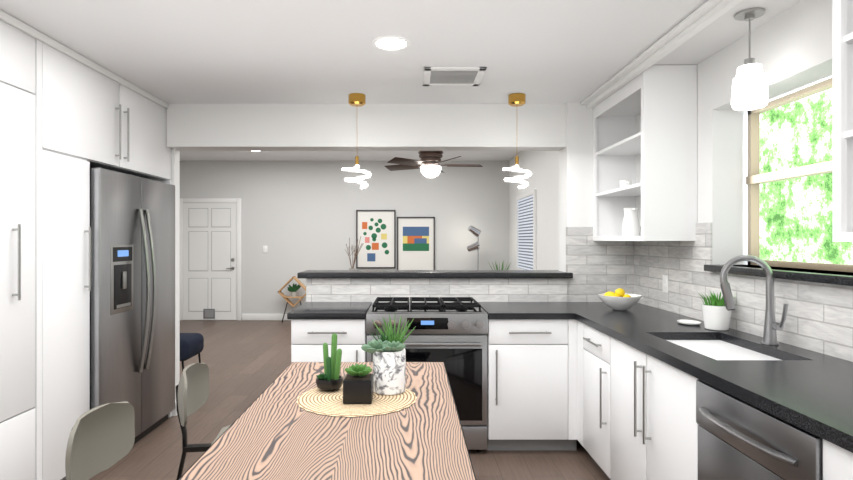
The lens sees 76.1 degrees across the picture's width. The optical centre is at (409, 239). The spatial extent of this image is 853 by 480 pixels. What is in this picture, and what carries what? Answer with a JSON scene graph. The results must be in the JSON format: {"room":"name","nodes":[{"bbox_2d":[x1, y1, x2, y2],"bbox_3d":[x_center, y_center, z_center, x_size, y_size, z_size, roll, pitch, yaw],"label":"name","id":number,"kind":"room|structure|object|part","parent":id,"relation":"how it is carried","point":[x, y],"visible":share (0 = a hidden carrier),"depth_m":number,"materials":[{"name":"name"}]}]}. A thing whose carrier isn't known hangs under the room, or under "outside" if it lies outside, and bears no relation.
{"room":"kitchen","nodes":[
{"label":"kitchen","id":0,"kind":"room"},
{"bbox_2d":[96,71,123,170],"bbox_3d":[-2.204,-0.759,3.373,0.648,0.578,0.325,0,0,0],"label":"upper cabinet","id":1,"kind":"object","parent":0,"relation":"attached to","point":[109,93],"depth_m":3.42,"materials":[{"name":"white wood"}]},
{"bbox_2d":[171,149,179,415],"bbox_3d":[-3.230,0.010,4.350,2.740,2.760,0.100,0,0,0],"label":"wall","id":2,"kind":"structure","parent":0,"point":[175,166],"depth_m":4.36,"materials":[{"name":"white paint"}]},
{"bbox_2d":[117,86,171,182],"bbox_3d":[-2.204,-0.759,3.917,0.648,0.578,0.763,0,0,0],"label":"upper cabinet","id":3,"kind":"object","parent":2,"relation":"attached to","point":[146,153],"depth_m":3.87,"materials":[{"name":"white wood"}]},
{"bbox_2d":[166,104,565,150],"bbox_3d":[-0.750,-1.045,4.300,3.900,0.650,0.200,0,0,0],"label":"header","id":4,"kind":"object","parent":2,"relation":"attached to","point":[365,127],"visible":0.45,"depth_m":4.20,"materials":[{"name":"white paint"}]},
{"bbox_2d":[180,161,508,319],"bbox_3d":[-1.400,0.010,9.525,6.800,2.760,0.150,0,0,0],"label":"wall","id":5,"kind":"structure","parent":0,"point":[297,217],"depth_m":9.45,"materials":[{"name":"white paint"}]},
{"bbox_2d":[180,198,240,319],"bbox_3d":[-3.467,0.335,9.416,1.085,2.110,0.063,0,0,0],"label":"entry door","id":6,"kind":"structure","parent":5,"relation":"in","point":[210,258],"depth_m":9.43,"materials":[{"name":"white wood"}]},
{"bbox_2d":[242,314,290,319],"bbox_3d":[-0.605,1.335,9.442,4.610,0.110,0.015,0,0,0],"label":"baseboard","id":7,"kind":"structure","parent":5,"relation":"attached to","point":[262,316],"depth_m":9.44,"materials":[{"name":"white"}]},
{"bbox_2d":[356,210,395,267],"bbox_3d":[-0.590,-0.015,9.433,0.680,1.010,0.030,0,0,0],"label":"picture frame","id":8,"kind":"object","parent":5,"relation":"attached to","point":[376,231],"visible":1,"depth_m":9.44,"materials":[{"name":"paper"}]},
{"bbox_2d":[397,217,434,269],"bbox_3d":[0.102,0.075,9.433,0.655,0.950,0.030,0,0,0],"label":"picture frame","id":9,"kind":"object","parent":5,"relation":"attached to","point":[415,243],"visible":0.83,"depth_m":9.44,"materials":[{"name":"paper"}]},
{"bbox_2d":[89,320,609,479],"bbox_3d":[-1.440,1.415,3.725,6.920,0.050,12.050,0,0,0],"label":"floor","id":10,"kind":"structure","parent":0,"point":[248,362],"depth_m":4.15,"materials":[{"name":"brown wood"}]},
{"bbox_2d":[0,19,47,479],"bbox_3d":[-2.204,0.171,2.452,0.648,2.438,0.665,0,0,0],"label":"tall cabinet","id":11,"kind":"object","parent":10,"relation":"on","point":[23,57],"depth_m":2.65,"materials":[{"name":"white wood"}]},
{"bbox_2d":[0,10,167,108],"bbox_3d":[-1.870,-1.030,1.599,0.020,0.039,5.198,0,0,0],"label":"crown molding","id":12,"kind":"structure","parent":11,"relation":"attached to","point":[27,29],"depth_m":3.02,"materials":[{"name":"white wood"}]},
{"bbox_2d":[48,45,95,479],"bbox_3d":[-2.204,0.171,2.978,0.648,2.438,0.465,0,0,0],"label":"tall cabinet","id":13,"kind":"object","parent":10,"relation":"on","point":[67,123],"depth_m":3.00,"materials":[{"name":"white wood"}]},
{"bbox_2d":[65,401,134,479],"bbox_3d":[-0.913,0.990,1.880,0.607,0.804,0.407,0,0,0],"label":"chair","id":14,"kind":"object","parent":10,"relation":"on","point":[101,438],"visible":1,"depth_m":1.94,"materials":[{"name":"grey plastic"}]},
{"bbox_2d":[90,168,174,443],"bbox_3d":[-2.126,0.480,3.740,0.749,1.820,1.036,0,0,0],"label":"fridge","id":15,"kind":"object","parent":10,"relation":"on","point":[132,314],"visible":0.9,"depth_m":3.61,"materials":[{"name":"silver metal"}]},
{"bbox_2d":[180,333,203,371],"bbox_3d":[-2.090,1.019,4.780,0.440,0.738,0.420,0,0,0],"label":"stool","id":16,"kind":"object","parent":10,"relation":"on","point":[191,344],"visible":0.25,"depth_m":4.70,"materials":[{"name":"blue fabric"}]},
{"bbox_2d":[176,363,230,479],"bbox_3d":[-0.845,0.990,2.543,0.607,0.804,0.407,0,0,-7],"label":"chair","id":17,"kind":"object","parent":10,"relation":"on","point":[192,391],"visible":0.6,"depth_m":2.56,"materials":[{"name":"grey plastic"}]},
{"bbox_2d":[278,276,305,321],"bbox_3d":[-1.960,1.001,9.200,0.520,0.782,0.160,0,0,0],"label":"plant stand","id":18,"kind":"object","parent":10,"relation":"on","point":[293,289],"visible":1,"depth_m":9.17,"materials":[{"name":"brown wood"}]},
{"bbox_2d":[178,362,475,479],"bbox_3d":[-0.217,1.010,1.883,0.785,0.760,1.865,0,0,0],"label":"table","id":19,"kind":"object","parent":10,"relation":"on","point":[274,431],"visible":0.96,"depth_m":1.71,"materials":[{"name":"brown wood"}]},
{"bbox_2d":[296,384,416,416],"bbox_3d":[-0.210,0.626,2.170,0.478,0.005,0.478,0,0,0],"label":"woven placemat","id":20,"kind":"object","parent":19,"relation":"on","point":[318,401],"visible":0.75,"depth_m":2.08,"materials":[{"name":"beige wicker"}]},
{"bbox_2d":[316,333,342,391],"bbox_3d":[-0.335,0.507,2.270,0.116,0.232,0.116,0,0,0],"label":"cacti","id":21,"kind":"object","parent":20,"relation":"on","point":[330,378],"visible":1,"depth_m":2.26,"materials":[{"name":"green plant"}]},
{"bbox_2d":[343,364,373,403],"bbox_3d":[-0.200,0.554,2.120,0.110,0.137,0.110,0,0,0],"label":"succulent","id":22,"kind":"object","parent":20,"relation":"on","point":[358,384],"visible":1,"depth_m":2.06,"materials":[{"name":"black ceramic"}]},
{"bbox_2d":[361,315,415,394],"bbox_3d":[-0.088,0.466,2.263,0.224,0.314,0.203,0,0,0],"label":"succulents","id":23,"kind":"object","parent":20,"relation":"on","point":[387,349],"visible":1,"depth_m":2.20,"materials":[{"name":"white ceramic"}]},
{"bbox_2d":[287,302,371,361],"bbox_3d":[-0.538,0.931,3.816,0.500,0.918,0.659,0,0,0],"label":"cabinet","id":24,"kind":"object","parent":10,"relation":"on","point":[313,324],"depth_m":3.52,"materials":[{"name":"white wood"}]},
{"bbox_2d":[345,237,363,269],"bbox_3d":[-0.924,0.665,9.050,0.316,1.450,0.220,0,0,0],"label":"vase","id":25,"kind":"object","parent":10,"relation":"on","point":[353,263],"visible":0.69,"depth_m":9.05,"materials":[{"name":"grey"}]},
{"bbox_2d":[366,297,487,451],"bbox_3d":[0.109,0.909,3.800,0.784,0.962,0.685,0,0,0],"label":"range","id":26,"kind":"object","parent":10,"relation":"on","point":[452,336],"visible":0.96,"depth_m":3.51,"materials":[{"name":"silver metal"}]},
{"bbox_2d":[467,225,480,269],"bbox_3d":[1.112,0.572,9.120,0.317,1.636,0.260,0,0,0],"label":"floor lamp","id":27,"kind":"object","parent":10,"relation":"on","point":[475,232],"visible":0.67,"depth_m":9.08,"materials":[{"name":"white metal"}]},
{"bbox_2d":[487,260,510,269],"bbox_3d":[1.486,0.857,9.005,0.382,1.067,0.381,0,0,0],"label":"plant","id":28,"kind":"object","parent":10,"relation":"on","point":[499,266],"visible":0.12,"depth_m":8.98,"materials":[{"name":"green plant"}]},
{"bbox_2d":[478,302,570,449],"bbox_3d":[0.774,0.930,3.808,0.536,0.920,0.675,0,0,0],"label":"base cabinet","id":29,"kind":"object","parent":10,"relation":"on","point":[529,343],"depth_m":3.52,"materials":[{"name":"white wood"}]},
{"bbox_2d":[563,302,852,479],"bbox_3d":[1.374,0.930,1.573,0.664,0.920,5.145,0,0,0],"label":"base cabinet","id":30,"kind":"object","parent":10,"relation":"on","point":[637,391],"depth_m":2.37,"materials":[{"name":"white wood"}]},
{"bbox_2d":[598,288,641,310],"bbox_3d":[1.410,0.397,3.660,0.286,0.145,0.286,0,0,0],"label":"bowl","id":31,"kind":"object","parent":30,"relation":"on","point":[619,299],"visible":1,"depth_m":3.60,"materials":[{"name":"white ceramic"}]},
{"bbox_2d":[677,320,700,324],"bbox_3d":[1.560,0.463,3.050,0.112,0.013,0.150,0,0,0],"label":"soapdish white","id":32,"kind":"object","parent":30,"relation":"on","point":[688,322],"visible":1,"depth_m":3.06,"materials":[{"name":"white ceramic"}]},
{"bbox_2d":[699,292,736,330],"bbox_3d":[1.623,0.370,2.877,0.222,0.198,0.226,0,0,0],"label":"potted plant","id":33,"kind":"object","parent":30,"relation":"on","point":[716,314],"depth_m":2.82,"materials":[{"name":"white ceramic"}]},
{"bbox_2d":[720,255,787,344],"bbox_3d":[1.549,0.268,2.462,0.220,0.401,0.168,0,0,0],"label":"pull-down faucet","id":34,"kind":"object","parent":30,"relation":"on","point":[771,325],"visible":1,"depth_m":2.45,"materials":[{"name":"silver metal"}]},
{"bbox_2d":[679,378,786,479],"bbox_3d":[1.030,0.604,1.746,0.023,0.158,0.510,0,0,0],"label":"dishwasher","id":35,"kind":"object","parent":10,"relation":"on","point":[749,441],"depth_m":1.79,"materials":[{"name":"silver"}]},
{"bbox_2d":[180,151,520,160],"bbox_3d":[-1.400,-1.420,6.925,6.800,0.100,5.450,0,0,0],"label":"ceiling","id":36,"kind":"structure","parent":0,"point":[322,155],"depth_m":8.84,"materials":[{"name":"white paint"}]},
{"bbox_2d":[385,151,482,177],"bbox_3d":[0.299,-1.090,7.094,1.291,0.560,1.314,0,0,0],"label":"room ceiling fan","id":37,"kind":"object","parent":36,"relation":"hanging from","point":[429,162],"visible":0.92,"depth_m":6.98,"materials":[{"name":"brown wood"}]},
{"bbox_2d":[0,0,801,103],"bbox_3d":[-0.280,-1.100,1.000,4.560,0.100,6.400,0,0,0],"label":"ceiling","id":38,"kind":"structure","parent":0,"point":[297,51],"depth_m":2.90,"materials":[{"name":"white paint"}]},
{"bbox_2d":[342,93,370,188],"bbox_3d":[-0.386,-0.712,3.944,0.211,0.673,0.206,0,0,0],"label":"pendant light","id":39,"kind":"object","parent":38,"relation":"hanging from","point":[356,99],"visible":1,"depth_m":3.90,"materials":[{"name":"white glass"}]},
{"bbox_2d":[372,35,410,50],"bbox_3d":[-0.100,-1.046,2.900,0.208,0.008,0.208,0,0,0],"label":"recessed light","id":40,"kind":"object","parent":38,"relation":"in","point":[391,43],"visible":1,"depth_m":2.89,"materials":[{"name":"white plastic"}]},
{"bbox_2d":[423,67,486,85],"bbox_3d":[0.275,-1.043,3.490,0.380,0.012,0.380,0,0,0],"label":"ceiling vent","id":41,"kind":"object","parent":38,"relation":"in","point":[452,76],"visible":0.98,"depth_m":3.46,"materials":[{"name":"white metal"}]},
{"bbox_2d":[503,93,531,188],"bbox_3d":[0.773,-0.712,3.944,0.211,0.673,0.206,0,0,0],"label":"pendant light","id":42,"kind":"object","parent":38,"relation":"hanging from","point":[516,99],"visible":1,"depth_m":3.90,"materials":[{"name":"gold metal"}]},
{"bbox_2d":[731,8,768,110],"bbox_3d":[1.570,-0.832,2.520,0.149,0.436,0.145,0,0,0],"label":"light","id":43,"kind":"object","parent":38,"relation":"hanging from","point":[749,88],"visible":1,"depth_m":2.48,"materials":[{"name":"white glass"}]},
{"bbox_2d":[297,270,572,302],"bbox_3d":[0.190,0.819,4.305,2.080,1.142,0.390,0,0,0],"label":"wall","id":44,"kind":"structure","parent":0,"point":[476,285],"depth_m":4.15,"materials":[{"name":"white tile"}]},
{"bbox_2d":[559,102,633,301],"bbox_3d":[1.460,0.010,4.280,0.520,2.760,0.240,0,0,0],"label":"wall","id":45,"kind":"structure","parent":0,"point":[595,268],"depth_m":4.16,"materials":[{"name":"white paint"}]},
{"bbox_2d":[581,0,741,108],"bbox_3d":[1.350,-1.024,2.504,0.100,0.049,3.308,0,0,0],"label":"crown molding","id":46,"kind":"structure","parent":45,"relation":"attached to","point":[704,15],"depth_m":2.85,"materials":[{"name":"white wood"}]},
{"bbox_2d":[509,0,852,361],"bbox_3d":[1.844,0.010,3.725,0.272,2.760,11.450,0,0,0],"label":"wall","id":47,"kind":"structure","parent":0,"point":[791,49],"depth_m":3.10,"materials":[{"name":"white paint"}]},
{"bbox_2d":[516,189,535,269],"bbox_3d":[1.703,-0.095,8.035,0.030,1.190,1.250,0,0,0],"label":"window blinds","id":48,"kind":"object","parent":47,"relation":"attached to","point":[526,231],"visible":0.96,"depth_m":8.00,"materials":[{"name":"white plastic"}]},
{"bbox_2d":[593,65,696,240],"bbox_3d":[1.557,-0.521,3.708,0.322,1.054,0.898,0,0,0],"label":"wall shelf unit","id":49,"kind":"object","parent":47,"relation":"attached to","point":[645,132],"visible":0.96,"depth_m":3.26,"materials":[{"name":"white wood"}]},
{"bbox_2d":[619,180,630,187],"bbox_3d":[1.560,-0.391,3.936,0.084,0.080,0.112,0,0,0],"label":"cup","id":50,"kind":"object","parent":49,"relation":"on","point":[623,183],"visible":0.56,"depth_m":3.92,"materials":[{"name":"white ceramic"}]},
{"bbox_2d":[622,208,639,235],"bbox_3d":[1.540,-0.119,3.816,0.120,0.207,0.184,0,0,0],"label":"pitcher","id":51,"kind":"object","parent":49,"relation":"on","point":[630,225],"visible":0.9,"depth_m":3.76,"materials":[{"name":"white ceramic"}]},
{"bbox_2d":[662,275,667,292],"bbox_3d":[1.704,0.292,3.638,0.008,0.115,0.075,0,0,0],"label":"outlet","id":52,"kind":"object","parent":47,"relation":"attached to","point":[664,283],"visible":1,"depth_m":3.63,"materials":[{"name":"white plastic"}]},
{"bbox_2d":[704,78,852,285],"bbox_3d":[1.820,-0.282,2.450,0.300,0.915,1.300,0,0,0],"label":"window frame","id":53,"kind":"structure","parent":47,"relation":"in","point":[841,278],"depth_m":2.79,"materials":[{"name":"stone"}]},
{"bbox_3d":[1.940,-0.300,2.450,0.060,0.880,1.300,0,0,0],"label":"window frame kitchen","id":54,"kind":"part","parent":53,"relation":"part of","materials":[{"name":"white wood"}]},
{"bbox_2d":[832,0,852,241],"bbox_3d":[1.557,-0.521,1.350,0.322,1.054,0.902,0,0,0],"label":"wall shelf unit","id":55,"kind":"object","parent":47,"relation":"attached to","point":[842,120],"visible":1,"depth_m":1.78,"materials":[{"name":"white wood"}]},
{"label":"outside","id":56,"kind":"structure","parent":0,"visible":0},
{"bbox_2d":[760,88,852,264],"bbox_3d":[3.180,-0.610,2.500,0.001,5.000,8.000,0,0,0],"label":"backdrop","id":57,"kind":"structure","parent":56,"point":[795,219],"depth_m":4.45,"materials":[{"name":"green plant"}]}
]}

